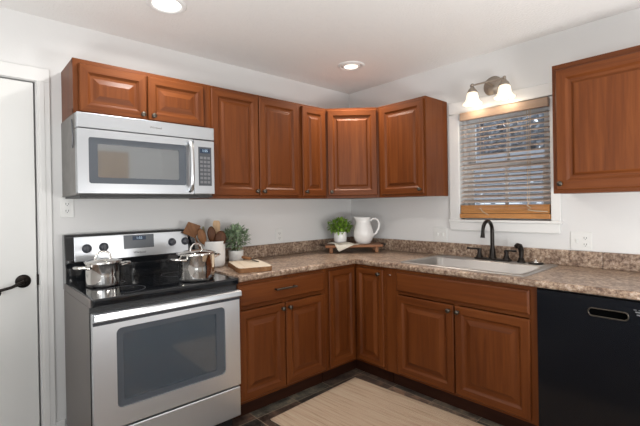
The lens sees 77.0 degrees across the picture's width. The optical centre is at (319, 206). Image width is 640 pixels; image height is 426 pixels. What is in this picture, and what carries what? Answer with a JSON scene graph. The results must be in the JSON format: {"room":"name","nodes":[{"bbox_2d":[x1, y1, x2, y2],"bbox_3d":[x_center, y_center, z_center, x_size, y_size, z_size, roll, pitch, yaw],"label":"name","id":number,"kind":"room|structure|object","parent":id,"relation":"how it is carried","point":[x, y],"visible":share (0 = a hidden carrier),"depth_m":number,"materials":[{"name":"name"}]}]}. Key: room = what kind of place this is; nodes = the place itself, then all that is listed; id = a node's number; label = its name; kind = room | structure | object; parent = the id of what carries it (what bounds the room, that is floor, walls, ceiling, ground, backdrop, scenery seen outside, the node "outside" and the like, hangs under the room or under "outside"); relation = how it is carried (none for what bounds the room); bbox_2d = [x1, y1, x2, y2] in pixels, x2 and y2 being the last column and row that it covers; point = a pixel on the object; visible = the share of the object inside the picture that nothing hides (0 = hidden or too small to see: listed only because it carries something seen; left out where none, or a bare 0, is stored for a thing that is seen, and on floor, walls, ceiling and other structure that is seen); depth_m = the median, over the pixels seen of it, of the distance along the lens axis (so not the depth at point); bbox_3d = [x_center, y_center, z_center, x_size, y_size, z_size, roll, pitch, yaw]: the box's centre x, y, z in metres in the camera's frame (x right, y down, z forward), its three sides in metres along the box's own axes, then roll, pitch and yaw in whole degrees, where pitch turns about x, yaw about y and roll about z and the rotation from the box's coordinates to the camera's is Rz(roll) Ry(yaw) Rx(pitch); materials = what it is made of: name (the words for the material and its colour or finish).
{"room":"kitchen","nodes":[
{"label":"kitchen","id":0,"kind":"room"},
{"bbox_2d":[0,7,350,425],"bbox_3d":[-1.319,0.115,2.588,4.550,2.382,0.150,-1,0,-42],"label":"wall","id":1,"kind":"structure","parent":0,"point":[26,39],"depth_m":2.61,"materials":[{"name":"white paint"}]},
{"bbox_2d":[0,78,39,425],"bbox_3d":[-1.870,0.311,1.975,0.809,1.996,0.098,-1,0,-42],"label":"door","id":2,"kind":"structure","parent":1,"relation":"in","point":[19,278],"depth_m":2.19,"materials":[{"name":"white paint"}]},
{"bbox_2d":[0,61,55,425],"bbox_3d":[-1.873,0.273,1.970,0.954,2.088,0.022,-1,0,-42],"label":"trim","id":3,"kind":"structure","parent":1,"relation":"attached to","point":[40,76],"depth_m":2.26,"materials":[{"name":"white paint"}]},
{"bbox_2d":[33,84,39,423],"bbox_3d":[-1.945,0.312,2.051,0.816,2.012,0.100,-1,0,-42],"label":"trim","id":4,"kind":"structure","parent":1,"relation":"attached to","point":[33,84],"depth_m":2.29,"materials":[{"name":"white paint"}]},
{"bbox_2d":[56,419,64,425],"bbox_3d":[-1.488,1.267,2.310,0.045,0.085,0.014,-1,0,-42],"label":"baseboard","id":5,"kind":"structure","parent":1,"relation":"attached to","point":[60,422],"depth_m":2.31,"materials":[{"name":"white paint"}]},
{"bbox_2d":[60,198,73,217],"bbox_3d":[-1.473,0.004,2.342,0.070,0.115,0.008,-1,0,-42],"label":"wall outlet","id":6,"kind":"object","parent":1,"relation":"attached to","point":[66,205],"visible":0.94,"depth_m":2.34,"materials":[{"name":"white plastic"}]},
{"bbox_2d":[61,57,206,127],"bbox_3d":[-1.099,-0.641,2.454,0.757,0.294,0.353,-1,0,-42],"label":"upper cabinet","id":7,"kind":"object","parent":1,"relation":"attached to","point":[87,86],"visible":0.92,"depth_m":2.29,"materials":[{"name":"brown wood"}]},
{"bbox_2d":[61,111,214,198],"bbox_3d":[-1.067,-0.273,2.413,0.768,0.440,0.453,-1,0,-42],"label":"microwave oven","id":8,"kind":"object","parent":7,"relation":"attached to","point":[104,156],"visible":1,"depth_m":2.31,"materials":[{"name":"grey metal"}]},
{"bbox_2d":[193,85,300,198],"bbox_3d":[-0.528,-0.429,2.969,0.773,0.740,0.353,-1,0,-42],"label":"upper cabinet","id":9,"kind":"object","parent":1,"relation":"attached to","point":[256,141],"visible":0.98,"depth_m":2.83,"materials":[{"name":"brown wood"}]},
{"bbox_2d":[276,229,282,242],"bbox_3d":[-0.341,0.241,3.366,0.070,0.115,0.008,-1,0,-42],"label":"wall outlet","id":10,"kind":"object","parent":1,"relation":"attached to","point":[279,232],"visible":1,"depth_m":3.36,"materials":[{"name":"white plastic"}]},
{"bbox_2d":[225,236,351,261],"bbox_3d":[-0.296,0.352,3.397,1.652,0.098,0.020,-1,0,-42],"label":"backsplash","id":11,"kind":"structure","parent":1,"relation":"attached to","point":[256,251],"depth_m":3.37,"materials":[{"name":"brown stone"}]},
{"bbox_2d":[299,104,326,198],"bbox_3d":[-0.140,-0.437,3.321,0.273,0.740,0.353,-1,0,-42],"label":"upper cabinet","id":12,"kind":"object","parent":1,"relation":"attached to","point":[311,118],"visible":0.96,"depth_m":3.20,"materials":[{"name":"brown wood"}]},
{"bbox_2d":[321,107,397,198],"bbox_3d":[0.272,-0.445,3.521,0.620,0.740,0.610,-1,0,-42],"label":"upper cabinet","id":13,"kind":"object","parent":1,"relation":"attached to","point":[352,134],"visible":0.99,"depth_m":3.29,"materials":[{"name":"brown wood"}]},
{"bbox_2d":[0,0,639,93],"bbox_3d":[0.255,-1.147,0.824,4.550,0.100,4.900,-1,0,-42],"label":"ceiling","id":14,"kind":"structure","parent":0,"point":[304,41],"depth_m":2.46,"materials":[{"name":"white paint"}]},
{"bbox_2d":[146,0,186,14],"bbox_3d":[-0.821,-1.079,2.153,0.204,0.009,0.204,-1,0,-42],"label":"recessed light","id":15,"kind":"object","parent":14,"relation":"in","point":[172,7],"visible":1,"depth_m":2.16,"materials":[{"name":"white"}]},
{"bbox_2d":[338,61,363,70],"bbox_3d":[0.243,-1.099,3.149,0.210,0.012,0.210,-1,0,-42],"label":"recessed light","id":16,"kind":"object","parent":14,"relation":"in","point":[348,65],"visible":1,"depth_m":3.13,"materials":[{"name":"white"}]},
{"bbox_2d":[231,368,502,425],"bbox_3d":[0.297,1.335,0.833,4.550,0.100,4.900,-1,0,-42],"label":"floor","id":17,"kind":"structure","parent":0,"point":[262,416],"depth_m":2.65,"materials":[{"name":"tile"}]},
{"bbox_2d":[62,228,241,425],"bbox_3d":[-0.963,0.727,2.331,0.780,1.148,0.690,-1,0,-42],"label":"electric range","id":18,"kind":"object","parent":17,"relation":"on","point":[153,347],"visible":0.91,"depth_m":2.14,"materials":[{"name":"grey metal"}]},
{"bbox_2d":[72,250,131,287],"bbox_3d":[-1.186,0.332,2.200,0.186,0.192,0.300,-1,0,40],"label":"cooking pot","id":19,"kind":"object","parent":18,"relation":"on","point":[104,272],"visible":1,"depth_m":2.13,"materials":[{"name":"silver metal"}]},
{"bbox_2d":[68,270,237,307],"bbox_3d":[-0.948,0.444,2.308,0.765,0.040,0.567,-1,0,-42],"label":"cooktop","id":20,"kind":"object","parent":18,"relation":"in","point":[150,285],"depth_m":2.14,"materials":[{"name":"black glass"}]},
{"bbox_2d":[90,289,241,425],"bbox_3d":[-0.943,0.780,2.311,0.768,0.576,0.633,-1,0,-42],"label":"oven","id":21,"kind":"object","parent":18,"relation":"in","point":[152,360],"depth_m":2.07,"materials":[{"name":"silver metal"}]},
{"bbox_2d":[170,242,219,281],"bbox_3d":[-0.719,0.313,2.340,0.298,0.214,0.220,-1,0,-23],"label":"cooking pot","id":22,"kind":"object","parent":18,"relation":"on","point":[195,265],"visible":1,"depth_m":2.25,"materials":[{"name":"silver metal"}]},
{"bbox_2d":[233,268,327,418],"bbox_3d":[-0.406,0.866,2.853,0.731,0.846,0.667,-1,0,-42],"label":"base cabinet","id":23,"kind":"object","parent":17,"relation":"on","point":[284,341],"visible":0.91,"depth_m":2.60,"materials":[{"name":"brown wood"}]},
{"bbox_2d":[322,264,393,381],"bbox_3d":[0.287,0.853,3.316,0.912,0.846,0.912,-1,0,-42],"label":"base cabinet","id":24,"kind":"object","parent":17,"relation":"on","point":[356,293],"visible":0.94,"depth_m":2.97,"materials":[{"name":"brown wood"}]},
{"bbox_2d":[215,236,639,300],"bbox_3d":[0.578,0.360,2.435,1.652,0.137,2.620,-1,0,-42],"label":"countertop","id":25,"kind":"structure","parent":24,"relation":"on","point":[617,275],"depth_m":2.63,"materials":[{"name":"brown stone"}]},
{"bbox_2d":[202,240,224,266],"bbox_3d":[-0.736,0.323,2.790,0.160,0.176,0.160,-1,0,-42],"label":"utensil crock","id":26,"kind":"object","parent":25,"relation":"on","point":[219,246],"visible":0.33,"depth_m":2.73,"materials":[{"name":"white ceramic"}]},
{"bbox_2d":[183,222,200,248],"bbox_3d":[-0.848,0.249,2.739,0.161,0.297,0.035,-1,0,-28],"label":"wooden spatula","id":27,"kind":"object","parent":26,"relation":"in","point":[191,229],"visible":0.77,"depth_m":2.73,"materials":[{"name":"brown wood"}]},
{"bbox_2d":[197,229,206,245],"bbox_3d":[-0.781,0.271,2.724,0.089,0.250,0.028,-1,0,-40],"label":"wooden spoon","id":28,"kind":"object","parent":26,"relation":"in","point":[201,234],"visible":0.85,"depth_m":2.71,"materials":[{"name":"brown wood"}]},
{"bbox_2d":[207,226,215,241],"bbox_3d":[-0.741,0.263,2.759,0.052,0.261,0.029,-1,0,-41],"label":"wooden spoon","id":29,"kind":"object","parent":26,"relation":"in","point":[211,232],"visible":0.62,"depth_m":2.76,"materials":[{"name":"brown wood"}]},
{"bbox_2d":[213,221,219,232],"bbox_3d":[-0.727,0.245,2.841,0.049,0.297,0.038,-1,0,-40],"label":"wooden paddle","id":30,"kind":"object","parent":26,"relation":"in","point":[216,224],"visible":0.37,"depth_m":2.84,"materials":[{"name":"brown wood"}]},
{"bbox_2d":[215,231,225,243],"bbox_3d":[-0.684,0.278,2.766,0.078,0.229,0.021,-1,0,-14],"label":"wooden spoon","id":31,"kind":"object","parent":26,"relation":"in","point":[220,235],"visible":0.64,"depth_m":2.76,"materials":[{"name":"brown wood"}]},
{"bbox_2d":[223,223,250,260],"bbox_3d":[-0.618,0.260,2.944,0.230,0.296,0.226,-1,0,-42],"label":"potted plant","id":32,"kind":"object","parent":25,"relation":"on","point":[235,254],"visible":0.89,"depth_m":2.91,"materials":[{"name":"green plant"}]},
{"bbox_2d":[228,259,271,272],"bbox_3d":[-0.468,0.390,2.661,0.225,0.032,0.361,-1,0,-24],"label":"cutting board","id":33,"kind":"object","parent":25,"relation":"on","point":[242,266],"visible":0.96,"depth_m":2.55,"materials":[{"name":"beige wood"}]},
{"bbox_2d":[241,256,258,261],"bbox_3d":[-0.477,0.356,2.767,0.180,0.028,0.024,-1,0,42],"label":"knife","id":34,"kind":"object","parent":33,"relation":"on","point":[243,257],"visible":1,"depth_m":2.77,"materials":[{"name":"brown wood"}]},
{"bbox_2d":[320,242,385,252],"bbox_3d":[0.288,0.357,3.520,0.588,0.068,0.220,-1,0,-1],"label":"serving tray","id":35,"kind":"object","parent":25,"relation":"on","point":[375,246],"visible":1,"depth_m":3.42,"materials":[{"name":"brown wood"}]},
{"bbox_2d":[326,217,352,243],"bbox_3d":[0.178,0.202,3.580,0.262,0.244,0.269,-1,0,-42],"label":"potted plant","id":36,"kind":"object","parent":35,"relation":"on","point":[340,236],"visible":0.97,"depth_m":3.53,"materials":[{"name":"green plant"}]},
{"bbox_2d":[327,242,356,251],"bbox_3d":[0.203,0.342,3.457,0.280,0.072,0.122,-1,0,-1],"label":"linen napkin","id":37,"kind":"object","parent":35,"relation":"on","point":[343,245],"visible":1,"depth_m":3.40,"materials":[{"name":"beige fabric"}]},
{"bbox_2d":[353,216,379,243],"bbox_3d":[0.395,0.200,3.544,0.213,0.240,0.176,-1,0,-35],"label":"pitcher","id":38,"kind":"object","parent":35,"relation":"on","point":[363,233],"visible":1,"depth_m":3.47,"materials":[{"name":"white ceramic"}]},
{"bbox_2d":[401,255,557,276],"bbox_3d":[1.038,0.466,2.682,0.550,0.184,0.838,-1,0,-42],"label":"sink","id":39,"kind":"object","parent":25,"relation":"in","point":[513,268],"visible":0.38,"depth_m":2.74,"materials":[{"name":"grey ceramic"}]},
{"bbox_2d":[514,243,525,262],"bbox_3d":[1.331,0.304,2.675,0.075,0.131,0.056,-1,0,-42],"label":"sprayer","id":40,"kind":"object","parent":39,"relation":"on","point":[518,246],"visible":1,"depth_m":2.67,"materials":[{"name":"black metal"}]},
{"bbox_2d":[528,260,543,264],"bbox_3d":[1.398,0.355,2.605,0.092,0.027,0.092,-1,0,-42],"label":"strainer","id":41,"kind":"object","parent":39,"relation":"on","point":[535,262],"visible":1,"depth_m":2.58,"materials":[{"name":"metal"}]},
{"bbox_2d":[467,219,516,261],"bbox_3d":[1.158,0.229,2.774,0.186,0.285,0.349,-1,0,-42],"label":"kitchen faucet","id":42,"kind":"object","parent":25,"relation":"on","point":[492,253],"visible":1,"depth_m":2.80,"materials":[{"name":"black metal"}]},
{"bbox_2d":[270,377,484,425],"bbox_3d":[0.550,1.271,2.153,1.600,0.009,0.800,-1,0,45],"label":"jute rug","id":43,"kind":"object","parent":17,"relation":"on","point":[354,402],"visible":1,"depth_m":2.49,"materials":[{"name":"beige wicker"}]},
{"bbox_2d":[386,268,538,425],"bbox_3d":[1.024,0.843,2.687,0.663,0.846,1.005,-1,0,-42],"label":"base cabinet","id":44,"kind":"object","parent":17,"relation":"on","point":[467,344],"visible":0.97,"depth_m":2.42,"materials":[{"name":"brown wood"}]},
{"bbox_2d":[537,288,639,425],"bbox_3d":[1.568,0.840,2.092,0.620,0.838,0.594,-1,0,-42],"label":"dishwasher","id":45,"kind":"object","parent":17,"relation":"on","point":[589,344],"visible":1,"depth_m":1.94,"materials":[{"name":"black plastic"}]},
{"bbox_2d":[349,8,639,253],"bbox_3d":[1.956,0.060,2.251,0.150,2.382,4.750,-1,0,-42],"label":"wall","id":46,"kind":"structure","parent":0,"point":[613,219],"depth_m":2.79,"materials":[{"name":"white paint"}]},
{"bbox_2d":[378,96,447,196],"bbox_3d":[0.726,-0.451,3.218,0.353,0.740,0.445,-1,0,-42],"label":"upper cabinet","id":47,"kind":"object","parent":46,"relation":"attached to","point":[413,146],"visible":1,"depth_m":3.08,"materials":[{"name":"brown wood"}]},
{"bbox_2d":[434,227,446,241],"bbox_3d":[0.964,0.222,3.226,0.014,0.115,0.116,-1,0,-42],"label":"wall switch","id":48,"kind":"object","parent":46,"relation":"attached to","point":[440,233],"visible":1,"depth_m":3.23,"materials":[{"name":"white plastic"}]},
{"bbox_2d":[352,237,602,268],"bbox_3d":[1.007,0.331,3.175,0.020,0.098,2.058,-1,0,-42],"label":"backsplash","id":49,"kind":"structure","parent":46,"relation":"attached to","point":[589,259],"depth_m":2.85,"materials":[{"name":"brown stone"}]},
{"bbox_2d":[462,76,515,106],"bbox_3d":[1.189,-0.835,2.822,0.191,0.206,0.371,-1,0,-42],"label":"vanity light","id":50,"kind":"object","parent":46,"relation":"attached to","point":[494,85],"visible":1,"depth_m":2.85,"materials":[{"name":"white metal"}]},
{"bbox_2d":[448,82,562,233],"bbox_3d":[1.273,-0.314,2.861,0.030,0.980,0.795,-1,0,-42],"label":"trim","id":51,"kind":"structure","parent":46,"relation":"attached to","point":[543,90],"depth_m":2.88,"materials":[{"name":"white paint"}]},
{"bbox_2d":[463,107,550,220],"bbox_3d":[1.361,-0.313,2.921,0.080,0.814,0.633,-1,0,-42],"label":"window","id":52,"kind":"structure","parent":46,"relation":"in","point":[544,108],"depth_m":2.93,"materials":[{"name":"white plastic"}]},
{"bbox_2d":[459,97,550,218],"bbox_3d":[1.287,-0.314,2.850,0.090,0.791,0.634,-1,0,-42],"label":"window blind","id":53,"kind":"object","parent":52,"relation":"attached to","point":[542,102],"visible":0.93,"depth_m":2.82,"materials":[{"name":"brown wood"}]},
{"bbox_2d":[571,232,591,250],"bbox_3d":[1.622,0.213,2.500,0.014,0.115,0.116,-1,0,-42],"label":"wall outlet","id":54,"kind":"object","parent":46,"relation":"attached to","point":[582,241],"visible":1,"depth_m":2.50,"materials":[{"name":"white plastic"}]},
{"bbox_2d":[552,45,639,193],"bbox_3d":[1.655,-0.451,2.194,0.353,0.740,0.619,-1,0,-42],"label":"upper cabinet","id":55,"kind":"object","parent":46,"relation":"attached to","point":[596,99],"visible":1,"depth_m":2.16,"materials":[{"name":"brown wood"}]},
{"bbox_2d":[603,252,639,271],"bbox_3d":[1.880,0.319,2.212,0.020,0.098,0.539,-1,0,-42],"label":"backsplash","id":56,"kind":"structure","parent":46,"relation":"attached to","point":[612,261],"depth_m":2.34,"materials":[{"name":"brown stone"}]},
{"label":"outside","id":57,"kind":"structure","parent":0,"visible":0},
{"bbox_3d":[4.407,1.376,6.314,8.800,0.100,12.000,-1,0,-42],"label":"ground","id":58,"kind":"structure","parent":57,"visible":0},
{"bbox_2d":[475,114,543,203],"bbox_3d":[4.496,-2.041,8.133,2.856,6.727,7.666,-1,0,-42],"label":"hedge","id":59,"kind":"object","parent":58,"relation":"on","point":[539,115],"visible":0.02,"depth_m":8.02,"materials":[{"name":"plant"}]},
{"bbox_2d":[475,149,544,208],"bbox_3d":[3.215,0.194,6.731,0.030,2.200,8.600,-1,0,-42],"label":"fence","id":60,"kind":"object","parent":58,"relation":"on","point":[542,150],"visible":0.13,"depth_m":6.71,"materials":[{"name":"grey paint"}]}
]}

